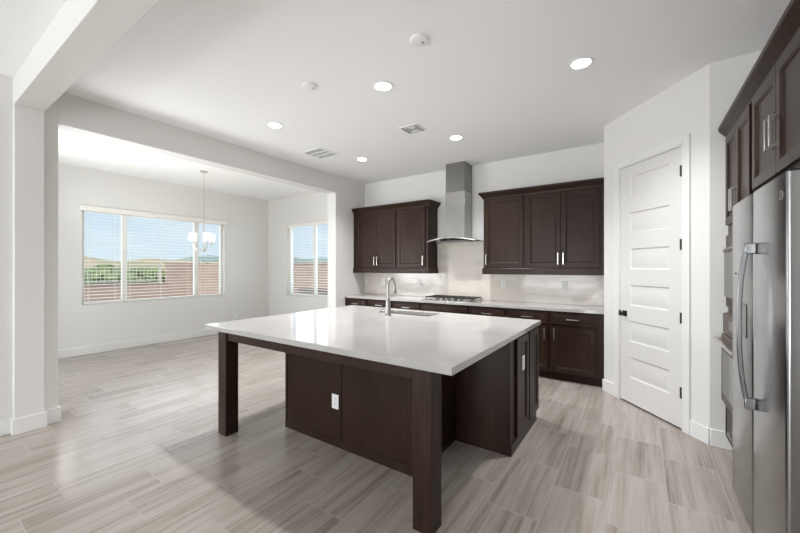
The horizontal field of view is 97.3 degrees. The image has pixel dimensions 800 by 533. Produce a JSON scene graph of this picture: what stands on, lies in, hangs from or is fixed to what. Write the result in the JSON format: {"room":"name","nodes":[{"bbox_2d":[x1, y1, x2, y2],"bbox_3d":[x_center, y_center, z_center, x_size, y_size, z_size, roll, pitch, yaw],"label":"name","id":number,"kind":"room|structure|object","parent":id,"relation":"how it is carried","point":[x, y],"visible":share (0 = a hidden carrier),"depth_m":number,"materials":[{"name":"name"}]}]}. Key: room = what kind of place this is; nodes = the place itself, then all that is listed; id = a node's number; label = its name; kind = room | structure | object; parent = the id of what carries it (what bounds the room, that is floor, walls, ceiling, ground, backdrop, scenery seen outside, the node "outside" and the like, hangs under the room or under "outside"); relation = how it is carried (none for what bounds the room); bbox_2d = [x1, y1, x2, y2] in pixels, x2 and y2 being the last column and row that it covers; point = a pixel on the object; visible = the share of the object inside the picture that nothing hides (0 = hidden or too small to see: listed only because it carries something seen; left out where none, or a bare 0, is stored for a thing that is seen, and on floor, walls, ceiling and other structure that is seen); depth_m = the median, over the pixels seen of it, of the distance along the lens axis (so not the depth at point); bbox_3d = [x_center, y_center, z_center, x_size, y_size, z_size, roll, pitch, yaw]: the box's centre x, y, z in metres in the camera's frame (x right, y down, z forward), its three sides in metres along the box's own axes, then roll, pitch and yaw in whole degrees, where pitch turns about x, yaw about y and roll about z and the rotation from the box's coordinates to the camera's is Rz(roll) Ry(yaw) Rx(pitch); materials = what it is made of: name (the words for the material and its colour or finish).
{"room":"kitchen","nodes":[
{"label":"kitchen","id":0,"kind":"room"},
{"bbox_2d":[58,163,268,349],"bbox_3d":[-4.625,-0.105,6.680,0.200,3.050,4.750,0,0,34],"label":"wall","id":1,"kind":"structure","parent":0,"point":[246,231],"depth_m":6.57,"materials":[{"name":"white paint"}]},
{"bbox_2d":[79,205,226,224],"bbox_3d":[-4.479,-0.969,6.683,0.038,0.078,2.450,0,0,34],"label":"window valance","id":2,"kind":"object","parent":1,"relation":"attached to","point":[81,207],"visible":1,"depth_m":6.44,"materials":[{"name":"white"}]},
{"bbox_2d":[82,211,224,305],"bbox_3d":[-4.550,-0.180,6.738,0.139,1.598,2.378,0,0,34],"label":"window","id":3,"kind":"structure","parent":1,"relation":"in","point":[123,217],"depth_m":6.27,"materials":[{"name":"white plastic"}]},
{"bbox_2d":[82,210,120,304],"bbox_3d":[-5.040,-0.184,5.959,0.062,1.576,0.518,0,0,34],"label":"window blind","id":4,"kind":"object","parent":3,"relation":"attached to","point":[109,301],"visible":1,"depth_m":5.93,"materials":[{"name":"white plastic"}]},
{"bbox_2d":[124,215,192,301],"bbox_3d":[-4.543,-0.184,6.690,0.062,1.576,1.150,0,0,34],"label":"window blind","id":5,"kind":"object","parent":3,"relation":"attached to","point":[130,216],"visible":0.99,"depth_m":6.63,"materials":[{"name":"white plastic"}]},
{"bbox_2d":[195,222,224,301],"bbox_3d":[-4.013,-0.113,7.439,0.097,1.718,0.575,0,0,34],"label":"window blind","id":6,"kind":"object","parent":3,"relation":"attached to","point":[196,222],"visible":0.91,"depth_m":7.43,"materials":[{"name":"white plastic"}]},
{"bbox_2d":[0,74,364,419],"bbox_3d":[-3.727,-0.105,2.593,0.220,3.050,10.500,0,0,34],"label":"wall","id":7,"kind":"structure","parent":0,"point":[69,113],"depth_m":3.53,"materials":[{"name":"white paint"}]},
{"bbox_2d":[0,411,46,435],"bbox_3d":[-3.611,1.353,2.533,0.080,0.135,1.530,0,0,34],"label":"baseboard","id":8,"kind":"structure","parent":7,"relation":"attached to","point":[39,420],"depth_m":3.02,"materials":[{"name":"white paint"}]},
{"bbox_2d":[13,104,44,418],"bbox_3d":[-3.248,0.015,3.081,0.065,2.810,0.185,0,0,34],"label":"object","id":9,"kind":"structure","parent":7,"relation":"attached to","point":[28,123],"depth_m":3.05,"materials":[{"name":"white paint"}]},
{"bbox_2d":[45,405,60,424],"bbox_3d":[-3.250,1.353,3.264,0.215,0.135,0.115,0,0,34],"label":"baseboard","id":10,"kind":"structure","parent":7,"relation":"attached to","point":[54,414],"depth_m":3.21,"materials":[{"name":"white paint"}]},
{"bbox_2d":[58,329,217,358],"bbox_3d":[-3.308,1.353,5.905,2.850,0.135,4.550,0,0,34],"label":"baseboard","id":11,"kind":"structure","parent":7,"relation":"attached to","point":[64,353],"depth_m":6.24,"materials":[{"name":"white paint"}]},
{"bbox_2d":[0,334,751,532],"bbox_3d":[-2.504,1.480,1.883,9.140,0.120,10.700,0,0,34],"label":"floor","id":12,"kind":"structure","parent":0,"point":[136,446],"depth_m":2.47,"materials":[{"name":"beige wood"}]},
{"bbox_2d":[345,298,367,305],"bbox_3d":[-0.642,0.983,6.470,0.523,0.874,0.597,0,0,34],"label":"base cabinet","id":13,"kind":"object","parent":12,"relation":"on","point":[348,301],"visible":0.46,"depth_m":6.24,"materials":[{"name":"brown wood"}]},
{"bbox_2d":[344,293,603,313],"bbox_3d":[0.842,0.526,5.477,4.093,0.040,0.572,0,0,34],"label":"countertop","id":14,"kind":"structure","parent":13,"relation":"on","point":[484,303],"depth_m":4.95,"materials":[{"name":"white stone"}]},
{"bbox_2d":[423,295,482,301],"bbox_3d":[0.819,0.481,5.510,0.820,0.050,0.455,0,0,34],"label":"cooktop","id":15,"kind":"object","parent":14,"relation":"in","point":[435,297],"visible":1,"depth_m":5.43,"materials":[{"name":"silver metal"}]},
{"bbox_2d":[218,313,538,532],"bbox_3d":[-0.104,0.984,3.198,2.204,0.872,1.933,0,0,34],"label":"kitchen island","id":16,"kind":"object","parent":12,"relation":"on","point":[401,419],"visible":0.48,"depth_m":2.71,"materials":[{"name":"brown wood"}]},
{"bbox_2d":[332,393,338,409],"bbox_3d":[-0.515,1.065,2.797,0.072,0.115,0.008,0,0,34],"label":"electrical outlet","id":17,"kind":"object","parent":16,"relation":"attached to","point":[335,398],"visible":1,"depth_m":2.79,"materials":[{"name":"white plastic"}]},
{"bbox_2d":[333,397,336,405],"bbox_3d":[-0.517,1.065,2.794,0.034,0.068,0.002,0,0,34],"label":"socket","id":18,"kind":"object","parent":17,"relation":"attached to","point":[334,398],"depth_m":2.79,"materials":[{"name":"grey plastic"}]},
{"bbox_2d":[205,305,540,375],"bbox_3d":[-0.190,0.527,3.259,2.418,0.042,1.948,0,0,34],"label":"island countertop","id":19,"kind":"structure","parent":16,"relation":"on","point":[444,343],"depth_m":2.70,"materials":[{"name":"white stone"}]},
{"bbox_2d":[380,277,396,315],"bbox_3d":[-0.112,0.303,3.733,0.202,0.405,0.089,0,0,-33],"label":"faucet","id":20,"kind":"object","parent":19,"relation":"on","point":[387,308],"visible":1,"depth_m":3.70,"materials":[{"name":"silver metal"}]},
{"bbox_2d":[522,355,524,370],"bbox_3d":[1.017,0.785,2.897,0.008,0.115,0.072,0,0,34],"label":"electrical outlet","id":21,"kind":"object","parent":16,"relation":"attached to","point":[523,357],"visible":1,"depth_m":2.88,"materials":[{"name":"white plastic"}]},
{"bbox_2d":[368,299,392,307],"bbox_3d":[-0.200,0.983,6.170,0.545,0.874,0.597,0,0,34],"label":"base cabinet","id":22,"kind":"object","parent":12,"relation":"on","point":[371,302],"visible":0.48,"depth_m":5.97,"materials":[{"name":"brown wood"}]},
{"bbox_2d":[393,301,420,310],"bbox_3d":[0.249,0.983,5.864,0.539,0.874,0.597,0,0,34],"label":"base cabinet","id":23,"kind":"object","parent":12,"relation":"on","point":[396,304],"visible":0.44,"depth_m":5.63,"materials":[{"name":"brown wood"}]},
{"bbox_2d":[421,303,468,313],"bbox_3d":[0.801,0.983,5.489,0.793,0.874,0.597,0,0,34],"label":"base cabinet","id":24,"kind":"object","parent":12,"relation":"on","point":[447,308],"visible":0.06,"depth_m":5.26,"materials":[{"name":"brown wood"}]},
{"bbox_2d":[469,306,506,316],"bbox_3d":[1.355,0.983,5.113,0.545,0.874,0.597,0,0,34],"label":"base cabinet","id":25,"kind":"object","parent":12,"relation":"on","point":[473,310],"visible":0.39,"depth_m":4.88,"materials":[{"name":"brown wood"}]},
{"bbox_2d":[507,308,550,377],"bbox_3d":[1.806,0.983,4.806,0.544,0.874,0.597,0,0,34],"label":"base cabinet","id":26,"kind":"object","parent":12,"relation":"on","point":[544,316],"visible":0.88,"depth_m":4.50,"materials":[{"name":"brown wood"}]},
{"bbox_2d":[550,311,603,386],"bbox_3d":[2.280,0.983,4.484,0.599,0.874,0.597,0,0,34],"label":"base cabinet","id":27,"kind":"object","parent":12,"relation":"on","point":[576,339],"visible":0.93,"depth_m":4.27,"materials":[{"name":"brown wood"}]},
{"bbox_2d":[718,89,753,448],"bbox_3d":[2.591,0.164,2.255,0.727,2.512,0.753,0,0,34],"label":"tall cabinet","id":28,"kind":"object","parent":12,"relation":"on","point":[736,126],"visible":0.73,"depth_m":2.40,"materials":[{"name":"brown wood"}]},
{"bbox_2d":[713,312,732,415],"bbox_3d":[2.300,0.698,2.453,0.096,0.705,0.693,0,0,34],"label":"wall oven","id":29,"kind":"object","parent":28,"relation":"in","point":[725,341],"visible":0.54,"depth_m":2.54,"materials":[{"name":"silver metal"}]},
{"bbox_2d":[723,234,732,308],"bbox_3d":[2.322,0.028,2.438,0.044,0.545,0.693,0,0,34],"label":"microwave","id":30,"kind":"object","parent":28,"relation":"in","point":[728,251],"visible":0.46,"depth_m":2.56,"materials":[{"name":"silver metal"}]},
{"bbox_2d":[733,168,799,532],"bbox_3d":[2.044,0.515,1.567,0.820,1.802,0.960,0,0,34],"label":"refrigerator","id":31,"kind":"object","parent":12,"relation":"on","point":[766,223],"visible":1,"depth_m":1.53,"materials":[{"name":"grey metal"}]},
{"bbox_2d":[0,0,790,200],"bbox_3d":[-2.504,-1.705,1.883,9.140,0.150,10.700,0,0,34],"label":"ceiling","id":32,"kind":"structure","parent":0,"point":[496,75],"depth_m":2.91,"materials":[{"name":"white paint"}]},
{"bbox_2d":[13,0,159,110],"bbox_3d":[-0.921,-1.510,1.500,5.690,0.240,0.185,0,0,34],"label":"beam","id":33,"kind":"structure","parent":32,"relation":"attached to","point":[81,32],"depth_m":2.25,"materials":[{"name":"white paint"}]},
{"bbox_2d":[189,171,214,251],"bbox_3d":[-3.299,-0.947,5.973,0.382,1.364,0.396,0,0,34],"label":"chandelier","id":34,"kind":"object","parent":32,"relation":"hanging from","point":[207,237],"visible":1,"depth_m":5.90,"materials":[{"name":"white glass"}]},
{"bbox_2d":[266,122,282,128],"bbox_3d":[-1.430,-1.625,4.026,0.184,0.009,0.184,0,0,34],"label":"recessed light","id":35,"kind":"object","parent":32,"relation":"in","point":[276,125],"visible":1,"depth_m":4.02,"materials":[{"name":"white plastic"}]},
{"bbox_2d":[302,82,317,90],"bbox_3d":[-0.806,-1.618,3.152,0.132,0.022,0.132,0,0,34],"label":"smoke detector","id":36,"kind":"object","parent":32,"relation":"attached to","point":[310,86],"visible":1,"depth_m":3.13,"materials":[{"name":"white plastic"}]},
{"bbox_2d":[301,147,338,158],"bbox_3d":[-1.140,-1.626,5.030,0.390,0.006,0.370,0,0,34],"label":"ceiling vent","id":37,"kind":"object","parent":32,"relation":"in","point":[319,153],"visible":1,"depth_m":5.02,"materials":[{"name":"white plastic"}]},
{"bbox_2d":[356,157,367,160],"bbox_3d":[-0.571,-1.625,5.288,0.184,0.009,0.184,0,0,34],"label":"recessed light","id":38,"kind":"object","parent":32,"relation":"in","point":[358,158],"visible":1,"depth_m":5.28,"materials":[{"name":"white plastic"}]},
{"bbox_2d":[373,81,392,91],"bbox_3d":[-0.152,-1.625,3.161,0.184,0.009,0.184,0,0,34],"label":"recessed light","id":39,"kind":"object","parent":32,"relation":"in","point":[383,86],"visible":1,"depth_m":3.15,"materials":[{"name":"white plastic"}]},
{"bbox_2d":[398,123,427,134],"bbox_3d":[0.153,-1.625,4.140,0.250,0.008,0.250,0,0,34],"label":"ceiling vent","id":40,"kind":"object","parent":32,"relation":"in","point":[415,128],"visible":1,"depth_m":4.13,"materials":[{"name":"white plastic"}]},
{"bbox_2d":[410,33,427,46],"bbox_3d":[0.136,-1.618,2.511,0.132,0.022,0.132,0,0,34],"label":"smoke detector","id":41,"kind":"object","parent":32,"relation":"attached to","point":[418,39],"visible":1,"depth_m":2.49,"materials":[{"name":"white plastic"}]},
{"bbox_2d":[449,135,462,140],"bbox_3d":[0.702,-1.625,4.413,0.184,0.009,0.184,0,0,34],"label":"recessed light","id":42,"kind":"object","parent":32,"relation":"in","point":[453,137],"visible":1,"depth_m":4.39,"materials":[{"name":"white plastic"}]},
{"bbox_2d":[568,56,593,69],"bbox_3d":[1.442,-1.625,2.805,0.184,0.009,0.184,0,0,34],"label":"recessed light","id":43,"kind":"object","parent":32,"relation":"in","point":[583,62],"visible":1,"depth_m":2.80,"materials":[{"name":"white plastic"}]},
{"bbox_2d":[269,143,603,315],"bbox_3d":[0.455,-0.105,6.220,9.120,3.050,0.200,0,0,34],"label":"wall","id":44,"kind":"structure","parent":0,"point":[584,162],"depth_m":6.10,"materials":[{"name":"white paint"}]},
{"bbox_2d":[289,225,327,297],"bbox_3d":[-1.894,-0.175,7.781,1.718,1.648,0.139,0,0,34],"label":"window","id":45,"kind":"structure","parent":44,"relation":"in","point":[315,226],"depth_m":7.81,"materials":[{"name":"white plastic"}]},
{"bbox_2d":[287,220,327,296],"bbox_3d":[-1.913,-0.181,7.752,1.696,1.631,0.065,0,0,34],"label":"window blind","id":46,"kind":"object","parent":45,"relation":"attached to","point":[318,222],"visible":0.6,"depth_m":7.85,"materials":[{"name":"white plastic"}]},
{"bbox_2d":[352,203,396,272],"bbox_3d":[-0.386,-0.497,6.434,0.986,1.190,0.390,0,0,34],"label":"upper cabinet","id":47,"kind":"object","parent":44,"relation":"attached to","point":[375,227],"visible":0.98,"depth_m":6.28,"materials":[{"name":"brown wood"}]},
{"bbox_2d":[395,199,440,273],"bbox_3d":[0.301,-0.497,5.967,0.673,1.190,0.390,0,0,34],"label":"upper cabinet","id":48,"kind":"object","parent":44,"relation":"attached to","point":[417,221],"visible":1,"depth_m":5.85,"materials":[{"name":"brown wood"}]},
{"bbox_2d":[427,161,483,243],"bbox_3d":[0.867,-1.012,5.535,0.810,1.234,0.470,0,0,34],"label":"range hood","id":49,"kind":"object","parent":44,"relation":"attached to","point":[458,195],"visible":1,"depth_m":5.47,"materials":[{"name":"silver metal"}]},
{"bbox_2d":[440,237,474,240],"bbox_3d":[0.909,-0.443,5.558,0.480,0.055,0.355,0,0,34],"label":"hood","id":50,"kind":"object","parent":49,"relation":"attached to","point":[451,239],"depth_m":5.40,"materials":[{"name":"silver metal"}]},
{"bbox_2d":[365,241,603,305],"bbox_3d":[1.006,0.047,5.719,4.093,0.914,0.010,0,0,34],"label":"backsplash","id":51,"kind":"structure","parent":44,"relation":"attached to","point":[460,265],"depth_m":5.56,"materials":[{"name":"beige tile"}]},
{"bbox_2d":[501,280,505,287],"bbox_3d":[1.562,0.248,5.329,0.072,0.115,0.008,0,0,34],"label":"electrical outlet","id":52,"kind":"object","parent":51,"relation":"attached to","point":[503,282],"visible":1,"depth_m":5.32,"materials":[{"name":"white plastic"}]},
{"bbox_2d":[562,281,566,289],"bbox_3d":[2.267,0.248,4.850,0.072,0.115,0.008,0,0,34],"label":"electrical outlet","id":53,"kind":"object","parent":51,"relation":"attached to","point":[564,283],"visible":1,"depth_m":4.85,"materials":[{"name":"white plastic"}]},
{"bbox_2d":[478,187,524,274],"bbox_3d":[1.523,-0.497,5.137,0.650,1.190,0.390,0,0,34],"label":"upper cabinet","id":54,"kind":"object","parent":44,"relation":"attached to","point":[504,210],"visible":0.95,"depth_m":4.99,"materials":[{"name":"brown wood"}]},
{"bbox_2d":[524,177,603,275],"bbox_3d":[2.192,-0.497,4.682,0.965,1.190,0.390,0,0,34],"label":"upper cabinet","id":55,"kind":"object","parent":44,"relation":"attached to","point":[564,221],"visible":0.91,"depth_m":4.54,"materials":[{"name":"brown wood"}]},
{"bbox_2d":[604,64,709,427],"bbox_3d":[2.474,-0.105,3.443,0.120,3.050,1.250,0,0,-6],"label":"wall","id":56,"kind":"structure","parent":0,"point":[683,108],"depth_m":2.98,"materials":[{"name":"white paint"}]},
{"bbox_2d":[618,146,681,428],"bbox_3d":[2.403,0.173,3.428,0.097,2.457,0.762,0,0,-6],"label":"door","id":57,"kind":"structure","parent":56,"relation":"in","point":[650,313],"depth_m":3.38,"materials":[{"name":"white paint"}]},
{"bbox_2d":[613,133,690,434],"bbox_3d":[2.466,0.142,3.437,0.137,2.555,0.916,0,0,-6],"label":"door frame","id":58,"kind":"structure","parent":56,"relation":"attached to","point":[684,141],"depth_m":3.05,"materials":[{"name":"white paint"}]},
{"bbox_2d":[602,379,709,444],"bbox_3d":[2.407,1.353,3.439,0.015,0.135,1.268,0,0,-6],"label":"baseboard","id":59,"kind":"structure","parent":56,"relation":"attached to","point":[698,431],"depth_m":2.91,"materials":[{"name":"white paint"}]},
{"bbox_2d":[710,50,761,430],"bbox_3d":[2.806,-0.105,2.639,0.805,3.050,0.120,0,0,34],"label":"wall","id":60,"kind":"structure","parent":0,"point":[727,77],"depth_m":2.78,"materials":[{"name":"white paint"}]},
{"bbox_2d":[710,429,732,450],"bbox_3d":[2.527,1.353,2.770,0.134,0.135,0.018,0,0,34],"label":"baseboard","id":61,"kind":"structure","parent":60,"relation":"attached to","point":[718,438],"depth_m":2.77,"materials":[{"name":"white paint"}]},
{"bbox_3d":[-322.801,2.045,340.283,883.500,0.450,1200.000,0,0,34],"label":"ground desert","id":62,"kind":"structure","parent":0,"visible":0},
{"bbox_2d":[84,270,107,284],"bbox_3d":[-14.550,0.996,16.279,1.946,1.752,1.887,0,0,-8],"label":"desert shrub","id":63,"kind":"object","parent":62,"relation":"on","point":[85,271],"visible":0.12,"depth_m":15.95,"materials":[{"name":"green plant"}]},
{"bbox_2d":[84,264,115,272],"bbox_3d":[-27.503,0.768,33.098,4.767,2.294,4.334,0,0,34],"label":"desert shrub","id":64,"kind":"object","parent":62,"relation":"on","point":[99,265],"visible":0.07,"depth_m":32.71,"materials":[{"name":"green plant"}]},
{"bbox_2d":[93,268,141,283],"bbox_3d":[-16.992,0.955,20.870,2.710,1.833,2.798,0,0,-36],"label":"desert shrub","id":65,"kind":"object","parent":62,"relation":"on","point":[109,272],"visible":0.2,"depth_m":20.33,"materials":[{"name":"green plant"}]},
{"bbox_2d":[109,265,164,282],"bbox_3d":[-19.579,0.803,26.396,4.330,2.229,3.212,0,0,-42],"label":"desert shrub","id":66,"kind":"object","parent":62,"relation":"on","point":[143,275],"visible":0.23,"depth_m":25.83,"materials":[{"name":"green plant"}]},
{"bbox_2d":[84,256,218,269],"bbox_3d":[-160.238,-2.438,226.782,140.000,8.617,175.000,0,0,34],"label":"hills","id":67,"kind":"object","parent":62,"relation":"on","point":[100,261],"visible":0.29,"depth_m":181.43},
{"bbox_2d":[179,255,327,262],"bbox_3d":[-199.628,-11.597,631.386,200.000,26.934,420.000,0,0,34],"label":"hills","id":68,"kind":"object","parent":62,"relation":"on","point":[324,259],"visible":0.1,"depth_m":501.81,"materials":[{"name":"green plant"}]},
{"bbox_3d":[1.193,-0.105,-0.629,0.200,3.050,10.700,0,0,34],"label":"wall","id":69,"kind":"structure","parent":0,"visible":0},
{"bbox_2d":[741,0,799,191],"bbox_3d":[2.098,-0.751,1.530,0.727,0.682,1.000,0,0,34],"label":"upper cabinet","id":70,"kind":"object","parent":69,"relation":"attached to","point":[772,85],"visible":0.98,"depth_m":1.68,"materials":[{"name":"brown wood"}]},
{"label":"outside","id":71,"kind":"structure","parent":0,"visible":0},
{"bbox_3d":[-1.861,1.670,1.265,28.500,0.200,60.000,0,0,34],"label":"gravel","id":72,"kind":"object","parent":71,"visible":0},
{"bbox_2d":[84,263,199,301],"bbox_3d":[-14.354,0.695,5.744,0.230,1.750,21.365,0,0,34],"label":"wall","id":73,"kind":"structure","parent":72,"relation":"on","point":[150,287],"depth_m":13.20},
{"bbox_2d":[84,265,161,282],"bbox_3d":[-14.718,0.250,5.208,0.080,0.660,19.970,0,0,34],"label":"fence","id":74,"kind":"object","parent":73,"relation":"on","point":[158,265],"visible":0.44,"depth_m":12.37,"materials":[{"name":"beige paint"}]},
{"bbox_2d":[198,262,327,294],"bbox_3d":[2.834,0.710,6.840,27.000,1.720,0.230,0,0,34],"label":"wall","id":75,"kind":"structure","parent":72,"relation":"on","point":[321,267],"depth_m":10.73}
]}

